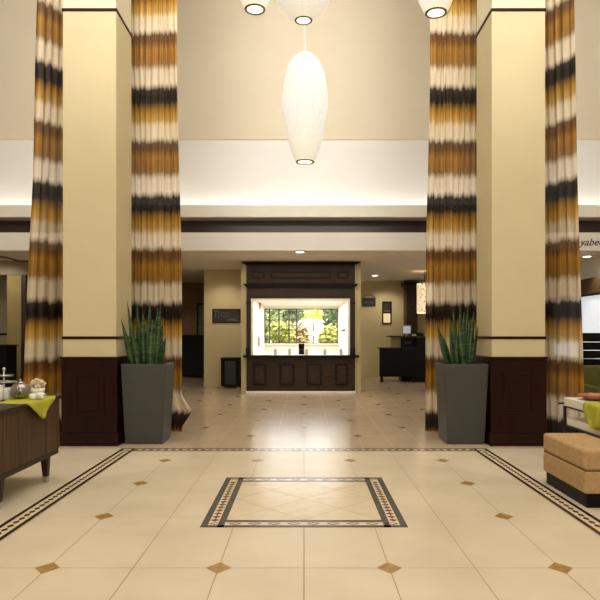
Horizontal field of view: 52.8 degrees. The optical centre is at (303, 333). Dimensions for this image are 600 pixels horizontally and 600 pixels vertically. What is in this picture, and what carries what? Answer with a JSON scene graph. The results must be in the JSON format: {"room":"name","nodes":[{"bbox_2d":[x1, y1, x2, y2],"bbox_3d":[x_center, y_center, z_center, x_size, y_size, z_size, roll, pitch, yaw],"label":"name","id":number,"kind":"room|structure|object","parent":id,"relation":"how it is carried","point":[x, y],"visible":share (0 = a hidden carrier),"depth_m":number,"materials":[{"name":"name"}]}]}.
{"room":"hotel lobby","nodes":[
{"label":"hotel lobby","id":0,"kind":"room"},
{"bbox_2d":[0,276,6,343],"bbox_3d":[-8.174,-0.150,15.275,1.652,3.100,0.150,0,0,0],"label":"wall","id":1,"kind":"structure","parent":0,"point":[3,279],"depth_m":15.20,"materials":[{"name":"brown paint"}]},
{"bbox_2d":[60,0,132,445],"bbox_3d":[-2.685,-2.995,7.895,0.730,8.790,0.730,0,0,0],"label":"column","id":2,"kind":"structure","parent":0,"point":[97,35],"depth_m":7.56,"materials":[{"name":"beige paint"}]},
{"bbox_2d":[182,283,203,375],"bbox_3d":[-5.824,-0.150,20.050,6.351,3.100,0.100,0,0,0],"label":"wall","id":3,"kind":"structure","parent":0,"point":[192,293],"depth_m":20.00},
{"bbox_2d":[197,303,203,334],"bbox_3d":[-3.336,-0.445,19.980,0.412,1.153,0.040,0,0,0],"label":"framed picture","id":4,"kind":"object","parent":3,"relation":"attached to","point":[200,306],"visible":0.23,"depth_m":19.98,"materials":[{"name":"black paint"}]},
{"bbox_2d":[204,270,240,382],"bbox_3d":[-2.064,-0.150,16.075,1.169,3.100,0.150,0,0,0],"label":"wall","id":5,"kind":"structure","parent":0,"point":[222,288],"depth_m":16.00,"materials":[{"name":"paint"}]},
{"bbox_2d":[203,383,240,386],"bbox_3d":[-2.070,1.350,15.990,1.179,0.100,0.020,0,0,0],"label":"baseboard","id":6,"kind":"structure","parent":5,"relation":"attached to","point":[204,384],"depth_m":15.98,"materials":[{"name":"paint"}]},
{"bbox_2d":[212,309,239,322],"bbox_3d":[-2.053,-0.477,15.985,0.742,0.371,0.030,0,0,0],"label":"wall sign","id":7,"kind":"object","parent":5,"relation":"attached to","point":[218,315],"visible":1,"depth_m":15.98,"materials":[{"name":"black paint"}]},
{"bbox_2d":[254,301,263,353],"bbox_3d":[-1.364,-0.150,16.700,0.232,3.100,4.600,0,0,0],"label":"wall","id":8,"kind":"structure","parent":0,"point":[258,313],"depth_m":16.57,"materials":[{"name":"white paint"}]},
{"bbox_2d":[0,376,599,599],"bbox_3d":[0.000,1.399,8.000,18.000,0.002,26.000,0,0,0],"label":"floor","id":9,"kind":"structure","parent":0,"point":[256,496],"depth_m":4.68,"materials":[{"name":"beige tile"}]},
{"bbox_2d":[0,344,17,387],"bbox_3d":[-6.950,0.815,13.025,1.340,1.170,0.490,0,0,0],"label":"base cabinet","id":10,"kind":"object","parent":9,"relation":"on","point":[8,352],"visible":0.74,"depth_m":12.92,"materials":[{"name":"paint"}]},
{"bbox_2d":[7,275,20,381],"bbox_3d":[-6.716,0.015,14.150,0.336,2.770,0.300,0,0,0],"label":"wall pier","id":11,"kind":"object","parent":9,"relation":"on","point":[13,281],"visible":0.5,"depth_m":14.00,"materials":[{"name":"beige paint"}]},
{"bbox_2d":[21,275,27,381],"bbox_3d":[-6.496,0.015,14.140,0.104,2.770,0.320,0,0,0],"label":"trim","id":12,"kind":"structure","parent":11,"relation":"attached to","point":[24,278],"depth_m":13.98,"materials":[{"name":"brown wood"}]},
{"bbox_2d":[0,395,61,509],"bbox_3d":[-2.659,1.000,5.265,0.562,0.800,1.370,0,0,0],"label":"sideboard","id":13,"kind":"object","parent":9,"relation":"on","point":[27,439],"visible":0.92,"depth_m":5.21,"materials":[{"name":"brown wood"}]},
{"bbox_2d":[0,385,2,400],"bbox_3d":[-2.750,0.526,5.420,0.092,0.142,0.092,0,0,0],"label":"canister","id":14,"kind":"object","parent":13,"relation":"on","point":[1,386],"visible":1,"depth_m":5.41,"materials":[{"name":"ceramic"}]},
{"bbox_2d":[3,388,10,398],"bbox_3d":[-2.709,0.541,5.500,0.096,0.112,0.096,0,0,0],"label":"glass jar","id":15,"kind":"object","parent":13,"relation":"on","point":[6,391],"visible":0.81,"depth_m":5.48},
{"bbox_2d":[0,367,17,388],"bbox_3d":[-2.881,0.460,5.800,0.260,0.280,0.260,0,0,0],"label":"tiered stand","id":16,"kind":"object","parent":13,"relation":"on","point":[3,375],"visible":0.86,"depth_m":5.79,"materials":[{"name":"white ceramic"}]},
{"bbox_2d":[0,396,55,418],"bbox_3d":[-2.547,0.676,5.475,0.421,0.173,0.610,0,0,0],"label":"cloth napkin","id":17,"kind":"object","parent":13,"relation":"on","point":[40,406],"visible":0.83,"depth_m":5.42,"materials":[{"name":"green fabric"}]},
{"bbox_2d":[10,379,30,398],"bbox_3d":[-2.595,0.500,5.526,0.207,0.174,0.178,0,0,36],"label":"glass jar","id":18,"kind":"object","parent":17,"relation":"on","point":[19,390],"visible":1,"depth_m":5.47,"materials":[{"name":"clear glass"}]},
{"bbox_2d":[29,393,38,399],"bbox_3d":[-2.428,0.562,5.417,0.078,0.050,0.068,0,0,37],"label":"teacup","id":19,"kind":"object","parent":17,"relation":"on","point":[33,396],"visible":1,"depth_m":5.40,"materials":[{"name":"ceramic"}]},
{"bbox_2d":[29,378,45,393],"bbox_3d":[-2.491,0.498,5.648,0.147,0.178,0.159,0,0,20],"label":"flower bowl","id":20,"kind":"object","parent":17,"relation":"on","point":[39,388],"visible":0.8,"depth_m":5.60,"materials":[{"name":"ceramic"}]},
{"bbox_2d":[37,393,45,398],"bbox_3d":[-2.395,0.562,5.497,0.078,0.050,0.068,0,0,37],"label":"teacup","id":21,"kind":"object","parent":17,"relation":"on","point":[41,395],"visible":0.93,"depth_m":5.48,"materials":[{"name":"ceramic"}]},
{"bbox_2d":[23,0,62,437],"bbox_3d":[-3.271,-2.837,7.998,0.071,8.450,1.049,0,0,32],"label":"curtain","id":22,"kind":"object","parent":9,"relation":"on","point":[43,351],"visible":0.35,"depth_m":7.88,"materials":[{"name":"multicoloured fabric"}]},
{"bbox_2d":[121,302,173,443],"bbox_3d":[-2.057,0.480,7.823,0.603,1.840,0.713,0,0,0],"label":"potted snake plant","id":23,"kind":"object","parent":9,"relation":"on","point":[147,381],"visible":1,"depth_m":7.65,"materials":[{"name":"green plant"}]},
{"bbox_2d":[131,0,191,430],"bbox_3d":[-2.162,-2.837,8.634,1.142,8.450,0.054,0,0,3],"label":"curtain","id":24,"kind":"object","parent":9,"relation":"on","point":[156,258],"visible":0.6,"depth_m":8.63,"materials":[{"name":"multicoloured fabric"}]},
{"bbox_2d":[182,335,203,374],"bbox_3d":[-3.675,0.715,19.625,1.890,1.370,0.590,0,0,0],"label":"cabinet","id":25,"kind":"object","parent":9,"relation":"on","point":[192,345],"visible":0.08,"depth_m":19.35,"materials":[{"name":"black paint"}]},
{"bbox_2d":[221,357,240,387],"bbox_3d":[-1.897,1.008,15.755,0.502,0.785,0.430,0,0,0],"label":"trash can","id":26,"kind":"object","parent":9,"relation":"on","point":[230,366],"visible":0.84,"depth_m":15.55,"materials":[{"name":"paint"}]},
{"bbox_2d":[254,354,346,354],"bbox_3d":[-0.082,0.949,14.688,2.324,0.901,0.525,0,0,0],"label":"countertop","id":27,"kind":"structure","parent":9,"relation":"on","point":[254,354],"depth_m":14.69,"materials":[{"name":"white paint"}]},
{"bbox_2d":[299,344,303,354],"bbox_3d":[-0.061,0.369,14.748,0.140,0.260,0.165,0,0,0],"label":"coffee maker","id":28,"kind":"object","parent":27,"relation":"on","point":[301,346],"visible":1,"depth_m":14.67,"materials":[{"name":"black paint"}]},
{"bbox_2d":[377,336,424,381],"bbox_3d":[2.965,0.725,18.015,1.604,1.350,1.070,0,0,0],"label":"reception desk","id":29,"kind":"object","parent":9,"relation":"on","point":[405,358],"visible":0.81,"depth_m":17.50,"materials":[{"name":"black paint"}]},
{"bbox_2d":[387,336,424,336],"bbox_3d":[3.136,0.070,18.235,1.202,0.040,0.630,0,0,0],"label":"countertop","id":30,"kind":"structure","parent":29,"relation":"on","point":[387,336],"depth_m":17.92,"materials":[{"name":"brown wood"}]},
{"bbox_2d":[402,325,410,335],"bbox_3d":[3.096,-0.105,18.205,0.256,0.310,0.130,0,0,0],"label":"computer monitor","id":31,"kind":"object","parent":29,"relation":"on","point":[406,329],"visible":1,"depth_m":18.18,"materials":[{"name":"white plastic"}]},
{"bbox_2d":[401,281,419,335],"bbox_3d":[3.369,-0.120,19.160,0.484,3.040,0.640,0,0,0],"label":"tall cabinet","id":32,"kind":"object","parent":9,"relation":"on","point":[410,287],"visible":0.55,"depth_m":18.89,"materials":[{"name":"brown wood"}]},
{"bbox_2d":[425,0,476,430],"bbox_3d":[2.230,-2.837,8.638,1.006,8.450,0.049,0,0,-3],"label":"curtain","id":33,"kind":"object","parent":9,"relation":"on","point":[451,228],"visible":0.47,"depth_m":8.64,"materials":[{"name":"multicoloured fabric"}]},
{"bbox_2d":[435,306,488,443],"bbox_3d":[2.036,0.493,7.900,0.593,1.814,0.559,0,0,0],"label":"potted snake plant","id":34,"kind":"object","parent":9,"relation":"on","point":[461,382],"visible":1,"depth_m":7.65,"materials":[{"name":"green plant"}]},
{"bbox_2d":[545,0,584,432],"bbox_3d":[3.258,-2.837,7.973,0.087,8.450,1.078,0,0,-28],"label":"curtain","id":35,"kind":"object","parent":9,"relation":"on","point":[563,307],"visible":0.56,"depth_m":7.83,"materials":[{"name":"multicoloured fabric"}]},
{"bbox_2d":[543,433,599,507],"bbox_3d":[2.445,1.164,5.265,0.394,0.472,0.854,0,0,0],"label":"ottoman","id":36,"kind":"object","parent":9,"relation":"on","point":[571,461],"visible":1,"depth_m":5.10,"materials":[{"name":"beige fabric"}]},
{"bbox_2d":[543,452,599,493],"bbox_3d":[2.445,1.194,5.265,0.390,0.183,0.850,0,0,0],"label":"cushion","id":37,"kind":"object","parent":36,"relation":"on","point":[582,480],"depth_m":5.06,"materials":[{"name":"beige fabric"}]},
{"bbox_2d":[544,433,599,469],"bbox_3d":[2.445,1.013,5.265,0.394,0.170,0.854,0,0,0],"label":"cushion","id":38,"kind":"object","parent":36,"relation":"on","point":[578,451],"depth_m":5.17,"materials":[{"name":"beige fabric"}]},
{"bbox_2d":[558,397,599,437],"bbox_3d":[2.929,1.025,5.475,0.649,0.750,1.458,0,0,0],"label":"side table","id":39,"kind":"object","parent":9,"relation":"on","point":[575,403],"visible":0.63,"depth_m":5.97,"materials":[{"name":"wood"}]},
{"bbox_2d":[567,418,599,435],"bbox_3d":[2.958,0.890,5.473,0.545,0.070,1.405,0,0,0],"label":"shelf","id":40,"kind":"object","parent":39,"relation":"attached to","point":[581,423],"depth_m":5.86,"materials":[{"name":"white wood"}]},
{"bbox_2d":[577,393,599,400],"bbox_3d":[2.900,0.619,5.950,0.380,0.062,0.380,0,0,0],"label":"wooden bowl","id":41,"kind":"object","parent":39,"relation":"on","point":[589,396],"visible":1,"depth_m":5.90,"materials":[{"name":"brown wood"}]},
{"bbox_2d":[583,401,599,429],"bbox_3d":[2.771,0.751,5.380,0.294,0.223,0.720,0,0,0],"label":"cloth napkin","id":42,"kind":"object","parent":39,"relation":"on","point":[591,409],"visible":1,"depth_m":5.55,"materials":[{"name":"fabric"}]},
{"bbox_2d":[582,333,599,364],"bbox_3d":[5.420,0.690,10.755,0.800,1.420,0.610,0,0,0],"label":"shelf","id":43,"kind":"object","parent":9,"relation":"on","point":[591,341],"visible":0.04,"depth_m":11.02,"materials":[{"name":"black wood"}]},
{"bbox_2d":[583,365,599,392],"bbox_3d":[4.755,0.950,9.260,0.950,0.900,0.880,0,0,0],"label":"armchair","id":44,"kind":"object","parent":9,"relation":"on","point":[591,372],"visible":0.15,"depth_m":9.52,"materials":[{"name":"green fabric"}]},
{"bbox_2d":[0,0,599,139],"bbox_3d":[0.000,-5.788,13.075,18.000,3.224,0.250,0,0,0],"label":"wall","id":45,"kind":"structure","parent":0,"point":[373,56],"depth_m":12.95,"materials":[{"name":"beige paint"}]},
{"bbox_2d":[0,140,599,204],"bbox_3d":[0.000,-2.988,13.100,18.000,2.376,0.200,0,0,0],"label":"wall","id":46,"kind":"structure","parent":0,"point":[211,172],"depth_m":13.00,"materials":[{"name":"white paint"}]},
{"bbox_2d":[0,251,599,282],"bbox_3d":[-1.140,-1.750,16.620,15.720,0.100,8.760,0,0,0],"label":"ceiling","id":47,"kind":"structure","parent":0,"point":[389,265],"depth_m":13.78,"materials":[{"name":"beige paint"}]},
{"bbox_2d":[0,256,27,261],"bbox_3d":[-6.272,-1.632,13.200,1.006,0.136,0.028,0,0,0],"label":"trim","id":48,"kind":"structure","parent":47,"relation":"attached to","point":[0,256],"depth_m":13.19,"materials":[{"name":"black paint"}]},
{"bbox_2d":[0,261,27,275],"bbox_3d":[-7.100,-1.535,14.145,3.800,0.330,0.350,0,0,0],"label":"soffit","id":49,"kind":"structure","parent":47,"relation":"attached to","point":[6,267],"depth_m":13.97,"materials":[{"name":"beige paint"}]},
{"bbox_2d":[417,271,425,312],"bbox_3d":[3.272,-1.135,16.400,0.413,1.130,0.413,0,0,0],"label":"drum pendant","id":50,"kind":"object","parent":47,"relation":"hanging from","point":[421,287],"visible":0.56,"depth_m":16.23,"materials":[{"name":"fabric"}]},
{"bbox_2d":[257,301,343,305],"bbox_3d":[-0.082,-0.900,16.700,2.328,0.060,4.600,0,0,0],"label":"ceiling","id":51,"kind":"structure","parent":0,"point":[264,303],"depth_m":17.23,"materials":[{"name":"white paint"}]},
{"bbox_2d":[241,262,360,392],"bbox_3d":[-0.070,-0.150,14.325,2.820,3.100,0.150,0,0,0],"label":"wall","id":52,"kind":"structure","parent":0,"point":[243,266],"depth_m":14.25,"materials":[{"name":"paint"}]},
{"bbox_2d":[241,262,359,393],"bbox_3d":[-0.076,-0.143,14.229,2.786,3.086,0.338,0,0,0],"label":"hatch","id":53,"kind":"object","parent":52,"relation":"attached to","point":[266,281],"visible":1,"depth_m":14.18,"materials":[{"name":"brown wood"}]},
{"bbox_2d":[243,355,358,357],"bbox_3d":[-0.067,0.521,14.155,2.711,0.055,0.190,0,0,0],"label":"countertop","id":54,"kind":"structure","parent":53,"relation":"on","point":[244,356],"depth_m":14.06,"materials":[{"name":"black stone"}]},
{"bbox_2d":[264,306,337,353],"bbox_3d":[-0.082,0.235,19.060,2.328,2.330,0.120,0,0,0],"label":"wall","id":55,"kind":"structure","parent":0,"point":[268,349],"depth_m":19.00,"materials":[{"name":"white paint"}]},
{"bbox_2d":[264,309,338,344],"bbox_3d":[-0.082,-0.236,18.980,2.328,1.129,0.200,0,0,0],"label":"window","id":56,"kind":"structure","parent":55,"relation":"in","point":[265,320],"depth_m":19.03,"materials":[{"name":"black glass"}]},
{"bbox_2d":[338,301,346,353],"bbox_3d":[1.212,-0.150,16.700,0.256,3.100,4.600,0,0,0],"label":"wall","id":57,"kind":"structure","parent":0,"point":[342,309],"depth_m":17.00,"materials":[{"name":"white paint"}]},
{"bbox_2d":[361,281,425,376],"bbox_3d":[4.030,-0.150,19.575,5.380,3.100,0.150,0,0,0],"label":"wall","id":58,"kind":"structure","parent":0,"point":[374,334],"depth_m":19.50,"materials":[{"name":"paint"}]},
{"bbox_2d":[362,295,375,305],"bbox_3d":[2.090,-1.080,19.485,0.447,0.384,0.031,0,0,0],"label":"sign","id":59,"kind":"object","parent":58,"relation":"attached to","point":[365,301],"visible":1,"depth_m":19.47,"materials":[{"name":"black paint"}]},
{"bbox_2d":[382,301,391,323],"bbox_3d":[2.672,-0.686,19.480,0.307,0.726,0.040,0,0,0],"label":"framed picture","id":60,"kind":"object","parent":58,"relation":"attached to","point":[386,305],"visible":1,"depth_m":19.49,"materials":[{"name":"black paint"}]},
{"bbox_2d":[475,0,547,445],"bbox_3d":[2.685,-2.995,7.895,0.730,8.790,0.730,0,0,0],"label":"column","id":61,"kind":"structure","parent":0,"point":[510,36],"depth_m":7.56,"materials":[{"name":"beige paint"}]},
{"bbox_2d":[580,258,599,358],"bbox_3d":[6.660,-0.150,15.900,0.120,3.100,7.200,0,0,0],"label":"wall","id":62,"kind":"structure","parent":0,"point":[591,268],"depth_m":13.92,"materials":[{"name":"beige paint"}]},
{"bbox_2d":[0,233,599,250],"bbox_3d":[0.000,-1.872,12.250,18.000,0.364,0.060,0,0,0],"label":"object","id":63,"kind":"structure","parent":62,"relation":"attached to","point":[8,241],"depth_m":12.22,"materials":[{"name":"beige paint"}]},
{"bbox_2d":[0,221,599,232],"bbox_3d":[0.000,-2.084,12.660,18.000,0.567,0.060,0,0,0],"label":"trim","id":64,"kind":"structure","parent":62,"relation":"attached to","point":[5,226],"depth_m":12.63,"materials":[{"name":"brown wood"}]},
{"bbox_2d":[0,205,599,220],"bbox_3d":[0.000,-2.489,12.460,18.000,0.243,0.480,0,0,0],"label":"trim","id":65,"kind":"structure","parent":64,"relation":"attached to","point":[7,212],"depth_m":12.22,"materials":[{"name":"beige paint"}]},
{"bbox_2d":[579,239,599,247],"bbox_3d":[5.812,-1.837,12.214,0.502,0.187,0.012,0,0,0],"label":"sign lettering","id":66,"kind":"object","parent":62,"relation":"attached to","point":[582,243],"visible":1,"depth_m":12.21},
{"bbox_2d":[581,276,599,294],"bbox_3d":[6.538,-1.090,14.150,0.116,0.360,3.500,0,0,0],"label":"window valance","id":67,"kind":"object","parent":62,"relation":"attached to","point":[590,285],"visible":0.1,"depth_m":13.66,"materials":[{"name":"brown wood"}]},
{"bbox_2d":[581,293,599,358],"bbox_3d":[6.540,-0.177,14.150,0.060,1.455,3.300,0,0,0],"label":"window","id":68,"kind":"structure","parent":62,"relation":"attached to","point":[590,303],"depth_m":13.72,"materials":[{"name":"glass"}]},
{"bbox_3d":[0.000,-7.450,4.150,18.000,0.100,18.300,0,0,0],"label":"ceiling","id":69,"kind":"structure","parent":0,"visible":0},
{"bbox_2d":[240,0,269,14],"bbox_3d":[-0.479,-5.258,5.900,0.508,4.183,0.508,0,0,0],"label":"pendant lantern","id":70,"kind":"object","parent":69,"relation":"hanging from","point":[252,7],"visible":1,"depth_m":5.86,"materials":[{"name":"white"}]},
{"bbox_2d":[247,5,262,13],"bbox_3d":[-0.479,-3.173,5.900,0.160,0.004,0.160,0,0,0],"label":"diffuser","id":71,"kind":"object","parent":70,"relation":"attached to","point":[251,9],"depth_m":5.90,"materials":[{"name":"white glass"}]},
{"bbox_2d":[277,0,329,24],"bbox_3d":[-0.004,-5.075,5.400,0.590,4.550,0.590,0,0,0],"label":"pendant lantern","id":72,"kind":"object","parent":69,"relation":"hanging from","point":[302,12],"visible":1,"depth_m":5.32,"materials":[{"name":"white"}]},
{"bbox_2d":[297,17,309,23],"bbox_3d":[-0.004,-2.806,5.400,0.126,0.004,0.126,0,0,0],"label":"diffuser","id":73,"kind":"object","parent":72,"relation":"attached to","point":[300,20],"depth_m":5.40,"materials":[{"name":"white glass"}]},
{"bbox_2d":[282,25,327,164],"bbox_3d":[0.011,-4.585,6.400,0.487,5.530,0.487,0,0,0],"label":"pendant lantern","id":74,"kind":"object","parent":69,"relation":"hanging from","point":[304,95],"visible":1,"depth_m":6.23,"materials":[{"name":"white"}]},
{"bbox_2d":[298,160,311,163],"bbox_3d":[0.011,-1.825,6.400,0.154,0.004,0.154,0,0,0],"label":"diffuser","id":75,"kind":"object","parent":74,"relation":"attached to","point":[299,161],"depth_m":6.40,"materials":[{"name":"white glass"}]},
{"bbox_2d":[418,0,452,18],"bbox_3d":[1.224,-5.162,5.600,0.501,4.377,0.501,0,0,0],"label":"pendant lantern","id":76,"kind":"object","parent":69,"relation":"hanging from","point":[432,9],"visible":1,"depth_m":5.55,"materials":[{"name":"white"}]},
{"bbox_2d":[427,9,444,16],"bbox_3d":[1.224,-2.979,5.600,0.158,0.004,0.158,0,0,0],"label":"diffuser","id":77,"kind":"object","parent":76,"relation":"attached to","point":[430,12],"depth_m":5.59,"materials":[{"name":"white glass"}]},
{"bbox_3d":[0.000,1.475,40.500,28.000,0.090,39.000,0,0,0],"label":"ground","id":78,"kind":"structure","parent":0,"visible":0},
{"bbox_2d":[266,321,276,342],"bbox_3d":[-1.565,0.400,24.813,1.077,2.045,1.039,0,0,0],"label":"shrub","id":79,"kind":"object","parent":78,"relation":"on","point":[267,322],"visible":0.16,"depth_m":24.62,"materials":[{"name":"green plant"}]},
{"bbox_2d":[266,310,284,323],"bbox_3d":[-1.780,-0.216,28.507,1.809,3.275,1.742,0,0,0],"label":"tree","id":80,"kind":"object","parent":78,"relation":"on","point":[273,316],"visible":0.16,"depth_m":28.11,"materials":[{"name":"green plant"}]},
{"bbox_2d":[266,319,294,342],"bbox_3d":[-0.866,0.425,22.608,1.096,1.996,1.088,0,0,0],"label":"shrub","id":81,"kind":"object","parent":78,"relation":"on","point":[283,329],"visible":0.73,"depth_m":22.41,"materials":[{"name":"green plant"}]},
{"bbox_2d":[270,314,326,342],"bbox_3d":[0.000,-0.015,42.150,18.000,2.890,0.300,0,0,0],"label":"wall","id":82,"kind":"structure","parent":78,"relation":"on","point":[308,322],"depth_m":42.00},
{"label":"outside","id":83,"kind":"structure","parent":0,"visible":0},
{"label":"path","id":84,"kind":"object","parent":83,"visible":0},
{"bbox_2d":[273,310,304,326],"bbox_3d":[-0.918,-0.316,31.002,1.958,3.476,1.956,0,0,0],"label":"tree","id":85,"kind":"object","parent":84,"relation":"on","point":[301,315],"visible":0.27,"depth_m":30.66,"materials":[{"name":"green plant"}]},
{"bbox_2d":[292,322,310,342],"bbox_3d":[-0.168,0.458,24.598,0.920,1.930,0.889,0,0,-43],"label":"shrub","id":86,"kind":"object","parent":84,"relation":"on","point":[301,337],"visible":0.69,"depth_m":24.41,"materials":[{"name":"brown plant"}]},
{"bbox_2d":[300,310,324,342],"bbox_3d":[0.524,-0.268,35.999,3.409,3.380,2.299,0,0,0],"label":"tree","id":87,"kind":"object","parent":84,"relation":"on","point":[314,314],"visible":0.29,"depth_m":35.28,"materials":[{"name":"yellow plant"}]},
{"bbox_2d":[308,329,321,335],"bbox_3d":[0.621,0.603,25.000,0.924,1.645,0.924,0,0,-22],"label":"parasol","id":88,"kind":"object","parent":84,"relation":"on","point":[315,332],"visible":0.44,"depth_m":24.75,"materials":[{"name":"fabric"}]},
{"bbox_2d":[317,324,336,342],"bbox_3d":[1.034,0.511,22.795,1.097,1.824,1.080,0,0,0],"label":"shrub","id":89,"kind":"object","parent":84,"relation":"on","point":[328,334],"visible":0.65,"depth_m":22.54,"materials":[{"name":"green plant"}]},
{"bbox_2d":[322,310,336,327],"bbox_3d":[1.341,-0.211,27.001,1.107,3.267,1.467,0,0,0],"label":"tree","id":90,"kind":"object","parent":84,"relation":"on","point":[330,315],"visible":0.39,"depth_m":26.71,"materials":[{"name":"green plant"}]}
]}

